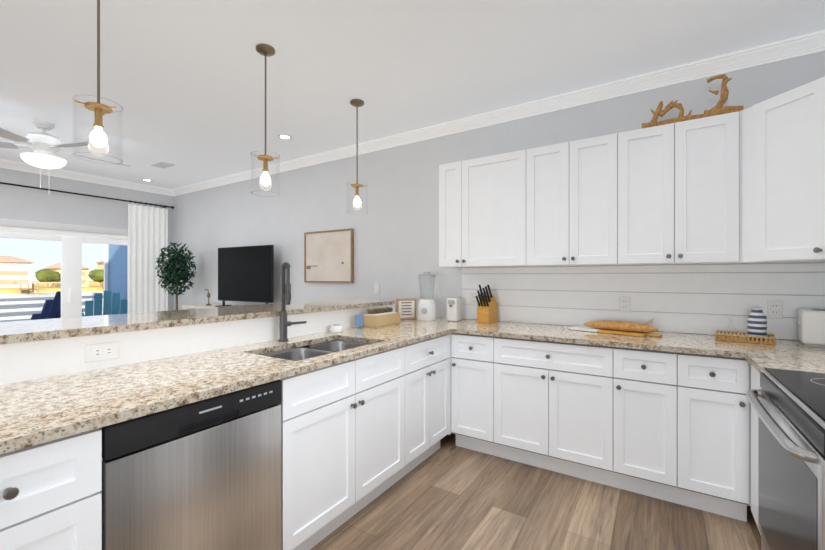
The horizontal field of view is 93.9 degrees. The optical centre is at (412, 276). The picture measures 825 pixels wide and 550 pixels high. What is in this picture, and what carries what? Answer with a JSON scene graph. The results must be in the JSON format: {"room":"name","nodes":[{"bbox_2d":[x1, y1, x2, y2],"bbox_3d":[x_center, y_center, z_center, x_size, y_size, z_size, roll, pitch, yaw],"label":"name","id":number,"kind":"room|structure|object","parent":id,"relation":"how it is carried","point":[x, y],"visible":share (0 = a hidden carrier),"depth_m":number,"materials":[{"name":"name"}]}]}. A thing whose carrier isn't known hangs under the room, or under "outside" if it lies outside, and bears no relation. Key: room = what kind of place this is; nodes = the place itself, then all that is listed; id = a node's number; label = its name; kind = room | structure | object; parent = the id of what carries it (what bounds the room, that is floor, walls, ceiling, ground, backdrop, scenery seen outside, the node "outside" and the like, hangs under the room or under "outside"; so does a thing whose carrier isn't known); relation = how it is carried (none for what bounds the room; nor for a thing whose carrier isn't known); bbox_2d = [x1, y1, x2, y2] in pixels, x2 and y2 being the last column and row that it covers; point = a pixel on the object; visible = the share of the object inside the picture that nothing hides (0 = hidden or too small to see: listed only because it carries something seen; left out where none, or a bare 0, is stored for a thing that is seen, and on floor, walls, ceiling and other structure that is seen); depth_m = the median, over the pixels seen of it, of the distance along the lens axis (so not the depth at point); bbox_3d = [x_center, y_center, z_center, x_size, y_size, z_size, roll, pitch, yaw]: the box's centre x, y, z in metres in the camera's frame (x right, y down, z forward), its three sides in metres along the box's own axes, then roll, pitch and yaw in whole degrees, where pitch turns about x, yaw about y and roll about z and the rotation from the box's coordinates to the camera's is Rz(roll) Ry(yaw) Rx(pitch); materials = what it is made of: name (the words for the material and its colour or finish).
{"room":"kitchen","nodes":[
{"label":"kitchen","id":0,"kind":"room"},
{"bbox_2d":[0,168,173,310],"bbox_3d":[-6.888,-0.070,1.950,0.100,2.740,10.640,0,0,33],"label":"wall","id":1,"kind":"structure","parent":0,"point":[16,202],"depth_m":5.28,"materials":[{"name":"grey paint"}]},
{"bbox_2d":[0,218,127,317],"bbox_3d":[-5.139,0.290,4.648,0.110,2.020,3.330,0,0,33],"label":"sliding door","id":2,"kind":"structure","parent":1,"relation":"in","point":[71,241],"depth_m":5.28,"materials":[{"name":"plastic"}]},
{"bbox_2d":[0,182,173,312],"bbox_3d":[-5.132,0.061,4.487,0.112,2.448,4.407,0,0,33],"label":"curtain","id":3,"kind":"object","parent":1,"relation":"attached to","point":[147,226],"visible":0.79,"depth_m":5.97,"materials":[{"name":"fabric"}]},
{"bbox_2d":[304,228,353,282],"bbox_3d":[-0.978,-0.235,4.456,0.760,0.600,0.035,0,0,33],"label":"picture frame","id":4,"kind":"object","parent":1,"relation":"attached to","point":[328,255],"visible":1,"depth_m":4.43,"materials":[{"name":"brown wood"}]},
{"bbox_2d":[0,30,824,195],"bbox_3d":[-3.554,-1.390,-0.190,7.825,0.100,10.640,0,0,33],"label":"crown molding","id":5,"kind":"structure","parent":1,"relation":"attached to","point":[811,43],"depth_m":3.18,"materials":[{"name":"white wood"}]},
{"bbox_2d":[470,293,477,305],"label":"outlet plates","id":6,"kind":"object","parent":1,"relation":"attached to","point":[473,301],"depth_m":3.47,"materials":[{"name":"white plastic"}]},
{"bbox_2d":[439,111,738,267],"bbox_3d":[1.144,-0.526,2.902,1.990,0.883,0.356,0,0,33],"label":"upper cabinet","id":7,"kind":"object","parent":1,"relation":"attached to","point":[667,194],"visible":1,"depth_m":2.63,"materials":[{"name":"white wood"}]},
{"bbox_2d":[642,74,743,128],"bbox_3d":[1.758,-1.107,2.442,0.522,0.268,0.072,0,0,31],"label":"driftwood decor","id":8,"kind":"object","parent":7,"relation":"on","point":[718,109],"visible":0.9,"depth_m":2.39,"materials":[{"name":"brown wood"}]},
{"bbox_2d":[619,296,630,311],"label":"outlet plates","id":9,"kind":"object","parent":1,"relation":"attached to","point":[624,301],"depth_m":2.83,"materials":[{"name":"white plastic"}]},
{"bbox_2d":[462,263,824,340],"bbox_3d":[1.531,0.151,2.858,2.558,0.468,0.013,0,0,33],"label":"backsplash panel","id":10,"kind":"object","parent":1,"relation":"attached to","point":[692,299],"visible":0.95,"depth_m":2.72,"materials":[{"name":"white wood"}]},
{"bbox_2d":[767,300,782,318],"label":"outlet plates","id":11,"kind":"object","parent":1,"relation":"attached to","point":[774,307],"depth_m":2.38,"materials":[{"name":"white plastic"}]},
{"bbox_2d":[733,76,824,263],"bbox_3d":[2.175,-0.526,2.078,0.631,0.883,0.628,0,0,33],"label":"upper cabinet","id":12,"kind":"object","parent":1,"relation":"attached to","point":[782,136],"visible":0.99,"depth_m":2.02,"materials":[{"name":"white wood"}]},
{"bbox_2d":[104,238,127,314],"bbox_3d":[-5.046,-0.281,6.995,2.230,3.239,0.180,0,0,33],"label":"wall","id":13,"kind":"structure","parent":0,"point":[115,256],"depth_m":7.35,"materials":[{"name":"blue paint"}]},
{"bbox_2d":[0,304,394,384],"bbox_3d":[-0.961,0.753,2.278,0.142,1.094,2.756,0,0,33],"label":"wall","id":14,"kind":"structure","parent":0,"point":[23,361],"depth_m":1.79,"materials":[{"name":"white paint"}]},
{"bbox_2d":[85,341,118,362],"label":"outlet plates","id":15,"kind":"object","parent":14,"relation":"attached to","point":[101,351],"depth_m":1.62,"materials":[{"name":"white plastic"}]},
{"bbox_2d":[0,299,394,344],"bbox_3d":[-1.141,0.221,2.356,0.575,0.032,2.752,0,0,33],"label":"bar","id":16,"kind":"object","parent":14,"relation":"on","point":[55,328],"visible":1,"depth_m":1.88,"materials":[{"name":"beige stone"}]},
{"bbox_2d":[374,283,378,293],"bbox_3d":[-0.381,0.120,4.089,0.072,0.116,0.008,0,0,33],"label":"switch plate","id":17,"kind":"object","parent":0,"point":[376,285],"visible":1,"depth_m":4.08,"materials":[{"name":"white plastic"}]},
{"bbox_2d":[0,0,824,188],"bbox_3d":[-3.554,-1.480,-0.190,8.025,0.080,10.840,0,0,33],"label":"ceiling","id":18,"kind":"structure","parent":0,"point":[184,79],"depth_m":2.56,"materials":[{"name":"white paint"}]},
{"bbox_2d":[0,120,130,194],"bbox_3d":[-3.417,-1.107,3.654,1.332,0.664,1.282,0,0,33],"label":"ceiling fan","id":19,"kind":"object","parent":18,"relation":"hanging from","point":[44,145],"depth_m":3.53,"materials":[{"name":"white plastic"}]},
{"bbox_2d":[75,0,116,147],"bbox_3d":[-1.393,-0.983,1.708,0.174,0.914,0.174,0,0,33],"label":"pendant light","id":20,"kind":"object","parent":18,"relation":"hanging from","point":[98,138],"visible":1,"depth_m":1.70,"materials":[{"name":"white glass"}]},
{"bbox_2d":[151,162,174,168],"bbox_3d":[-3.206,-1.435,4.946,0.300,0.009,0.160,0,0,33],"label":"ceiling vent","id":21,"kind":"object","parent":18,"relation":"in","point":[163,165],"visible":1,"depth_m":4.94,"materials":[{"name":"white metal"}]},
{"bbox_2d":[254,44,277,185],"bbox_3d":[-0.928,-0.983,2.432,0.174,0.914,0.174,0,0,33],"label":"pendant light","id":22,"kind":"object","parent":18,"relation":"hanging from","point":[266,50],"visible":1,"depth_m":2.42,"materials":[{"name":"white glass"}]},
{"bbox_2d":[347,99,367,214],"bbox_3d":[-0.456,-0.983,3.168,0.174,0.914,0.174,0,0,33],"label":"pendant light","id":23,"kind":"object","parent":18,"relation":"hanging from","point":[356,103],"visible":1,"depth_m":3.16,"materials":[{"name":"brown metal"}]},
{"bbox_2d":[174,51,824,318],"bbox_3d":[-0.652,-0.070,4.329,8.025,2.740,0.100,0,0,33],"label":"wall","id":24,"kind":"structure","parent":0,"point":[397,241],"depth_m":4.00,"materials":[{"name":"grey paint"}]},
{"bbox_2d":[310,433,760,549],"bbox_3d":[-3.554,1.330,-0.190,8.025,0.060,10.840,0,0,33],"label":"floor","id":25,"kind":"structure","parent":0,"point":[457,498],"depth_m":2.08,"materials":[{"name":"wood"}]},
{"bbox_2d":[155,242,195,309],"bbox_3d":[-3.433,0.393,5.604,0.543,1.812,0.523,0,0,33],"label":"topiary plant","id":26,"kind":"object","parent":25,"relation":"on","point":[177,269],"visible":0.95,"depth_m":5.53,"materials":[{"name":"green plant"}]},
{"bbox_2d":[99,380,281,549],"bbox_3d":[-0.967,0.857,1.513,0.638,0.862,0.609,0,0,33],"label":"dishwasher","id":27,"kind":"object","parent":25,"relation":"on","point":[205,474],"visible":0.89,"depth_m":1.31,"materials":[{"name":"silver metal"}]},
{"bbox_2d":[182,303,240,309],"bbox_3d":[-2.272,0.848,5.013,2.040,0.905,0.438,0,0,33],"label":"sideboard","id":28,"kind":"object","parent":25,"relation":"on","point":[194,306],"visible":0.05,"depth_m":5.34,"materials":[{"name":"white wood"}]},
{"bbox_2d":[204,289,211,305],"bbox_3d":[-2.859,0.279,5.365,0.137,0.231,0.070,0,0,33],"label":"figurine","id":29,"kind":"object","parent":28,"relation":"on","point":[208,293],"visible":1,"depth_m":5.34,"materials":[{"name":"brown metal"}]},
{"bbox_2d":[215,245,273,306],"bbox_3d":[-2.180,-0.001,4.989,1.050,0.790,0.220,0,0,29],"label":"tv","id":30,"kind":"object","parent":28,"relation":"on","point":[245,273],"visible":0.88,"depth_m":4.95,"materials":[{"name":"black plastic"}]},
{"bbox_2d":[0,333,450,549],"bbox_3d":[-0.662,0.860,1.999,0.682,0.880,2.548,0,0,33],"label":"base cabinet","id":31,"kind":"object","parent":25,"relation":"on","point":[351,430],"visible":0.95,"depth_m":1.80,"materials":[{"name":"white wood"}]},
{"bbox_2d":[451,333,750,521],"bbox_3d":[1.167,0.860,2.702,3.001,0.880,0.666,0,0,33],"label":"base cabinet","id":32,"kind":"object","parent":25,"relation":"on","point":[675,427],"visible":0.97,"depth_m":2.32,"materials":[{"name":"white wood"}]},
{"bbox_2d":[0,317,824,454],"bbox_3d":[0.486,0.401,1.642,3.002,0.030,3.188,0,0,33],"label":"countertop","id":33,"kind":"structure","parent":32,"relation":"on","point":[37,411],"depth_m":1.62,"materials":[{"name":"beige stone"}]},
{"bbox_2d":[278,262,306,341],"bbox_3d":[-0.731,0.148,2.360,0.090,0.474,0.181,0,0,33],"label":"pull-down faucet","id":34,"kind":"object","parent":33,"relation":"on","point":[286,285],"visible":1,"depth_m":2.30,"materials":[{"name":"grey metal"}]},
{"bbox_2d":[261,340,368,360],"bbox_3d":[-0.519,0.517,2.163,0.406,0.200,0.686,0,0,33],"label":"undermount sink","id":35,"kind":"object","parent":33,"relation":"in","point":[314,350],"visible":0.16,"depth_m":2.26,"materials":[{"name":"metal"}]},
{"bbox_2d":[330,324,342,332],"bbox_3d":[-0.529,0.357,2.693,0.090,0.055,0.090,0,0,33],"label":"sponge holder","id":36,"kind":"object","parent":33,"relation":"on","point":[336,328],"visible":1,"depth_m":2.66,"materials":[{"name":"white ceramic"}]},
{"bbox_2d":[355,315,362,326],"bbox_3d":[-0.405,0.330,2.900,0.080,0.110,0.023,0,0,-42],"label":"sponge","id":37,"kind":"object","parent":33,"relation":"on","point":[358,318],"visible":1,"depth_m":2.90,"materials":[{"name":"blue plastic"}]},
{"bbox_2d":[360,307,400,327],"bbox_3d":[-0.255,0.316,3.063,0.170,0.137,0.320,0,0,33],"label":"woven basket","id":38,"kind":"object","parent":33,"relation":"on","point":[379,317],"visible":0.89,"depth_m":2.97,"materials":[{"name":"brown wicker"}]},
{"bbox_2d":[396,298,415,319],"bbox_3d":[-0.057,0.290,3.482,0.190,0.190,0.026,0,0,-19],"label":"block sign","id":39,"kind":"object","parent":33,"relation":"on","point":[406,307],"visible":0.91,"depth_m":3.47,"materials":[{"name":"white wood"}]},
{"bbox_2d":[417,272,436,320],"bbox_3d":[0.130,0.170,3.459,0.188,0.430,0.175,0,0,-33],"label":"blender","id":40,"kind":"object","parent":33,"relation":"on","point":[426,310],"visible":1,"depth_m":3.39,"materials":[{"name":"white plastic"}]},
{"bbox_2d":[447,298,460,320],"bbox_3d":[0.362,0.285,3.377,0.100,0.200,0.126,0,0,33],"label":"can opener","id":41,"kind":"object","parent":33,"relation":"on","point":[453,304],"visible":1,"depth_m":3.34,"materials":[{"name":"white plastic"}]},
{"bbox_2d":[476,285,496,323],"bbox_3d":[0.617,0.225,3.244,0.110,0.320,0.204,0,0,41],"label":"knife block","id":42,"kind":"object","parent":33,"relation":"on","point":[487,306],"visible":1,"depth_m":3.21,"materials":[{"name":"brown wood"}]},
{"bbox_2d":[568,319,662,336],"bbox_3d":[1.411,0.334,2.686,0.212,0.102,0.570,0,0,-43],"label":"board","id":43,"kind":"object","parent":33,"relation":"on","point":[601,326],"visible":1,"depth_m":2.61,"materials":[{"name":"brown wood"}]},
{"bbox_2d":[715,330,775,344],"bbox_3d":[2.004,0.364,2.326,0.272,0.042,0.172,0,0,41],"label":"rattan tray","id":44,"kind":"object","parent":33,"relation":"on","point":[771,340],"visible":0.95,"depth_m":2.29,"materials":[{"name":"beige wicker"}]},
{"bbox_2d":[747,308,766,340],"bbox_3d":[2.060,0.283,2.302,0.088,0.185,0.088,0,0,33],"label":"striped vase","id":45,"kind":"object","parent":44,"relation":"on","point":[756,320],"visible":0.84,"depth_m":2.27,"materials":[{"name":"ceramic"}]},
{"bbox_2d":[797,309,824,347],"bbox_3d":[2.342,0.284,2.110,0.328,0.202,0.180,0,0,39],"label":"toaster","id":46,"kind":"object","parent":33,"relation":"on","point":[811,322],"visible":1,"depth_m":2.12,"materials":[{"name":"white plastic"}]},
{"bbox_2d":[751,365,761,534],"bbox_3d":[1.401,0.860,0.900,0.662,0.880,2.128,0,0,33],"label":"base cabinet","id":47,"kind":"object","parent":25,"relation":"on","point":[755,375],"visible":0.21,"depth_m":1.88,"materials":[{"name":"white wood"}]},
{"bbox_2d":[746,368,824,549],"bbox_3d":[1.507,0.754,1.140,0.722,1.092,0.763,0,0,33],"label":"range","id":48,"kind":"object","parent":25,"relation":"on","point":[789,406],"visible":1,"depth_m":1.24,"materials":[{"name":"silver metal"}]},
{"label":"outside","id":49,"kind":"structure","parent":0,"visible":0},
{"bbox_3d":[-6.963,1.445,4.054,2.300,0.210,7.300,0,0,33],"label":"floor","id":50,"kind":"structure","parent":49,"visible":0},
{"bbox_2d":[0,293,94,321],"bbox_3d":[-7.857,0.820,4.420,0.100,1.040,7.050,0,0,33],"label":"deck railing","id":51,"kind":"object","parent":50,"relation":"on","point":[37,305],"visible":0.24,"depth_m":6.46,"materials":[{"name":"white wood"}]},
{"bbox_2d":[30,290,127,319],"bbox_3d":[-5.357,0.753,5.901,1.919,1.172,1.180,0,0,-34],"label":"outdoor chairs","id":52,"kind":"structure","parent":50,"relation":"on","point":[51,309],"depth_m":5.82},
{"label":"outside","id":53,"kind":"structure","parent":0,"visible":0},
{"bbox_2d":[0,281,102,292],"bbox_3d":[-142.460,3.700,156.816,390.800,1.200,410.000,0,0,33],"label":"ground","id":54,"kind":"structure","parent":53,"point":[93,286],"depth_m":103.78,"materials":[{"name":"yellow sand"}]},
{"bbox_2d":[0,256,103,293],"bbox_3d":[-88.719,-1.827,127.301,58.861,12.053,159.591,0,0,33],"label":"house","id":55,"kind":"structure","parent":54,"relation":"on","point":[15,272],"depth_m":112.85,"materials":[{"name":"brown wood"}]},
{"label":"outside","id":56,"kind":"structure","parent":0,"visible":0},
{"bbox_2d":[0,291,103,319],"bbox_3d":[-142.881,4.050,157.086,389.800,0.500,410.000,0,0,33],"label":"ground","id":57,"kind":"structure","parent":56,"point":[84,293],"depth_m":59.71,"materials":[{"name":"white concrete"}]}
]}

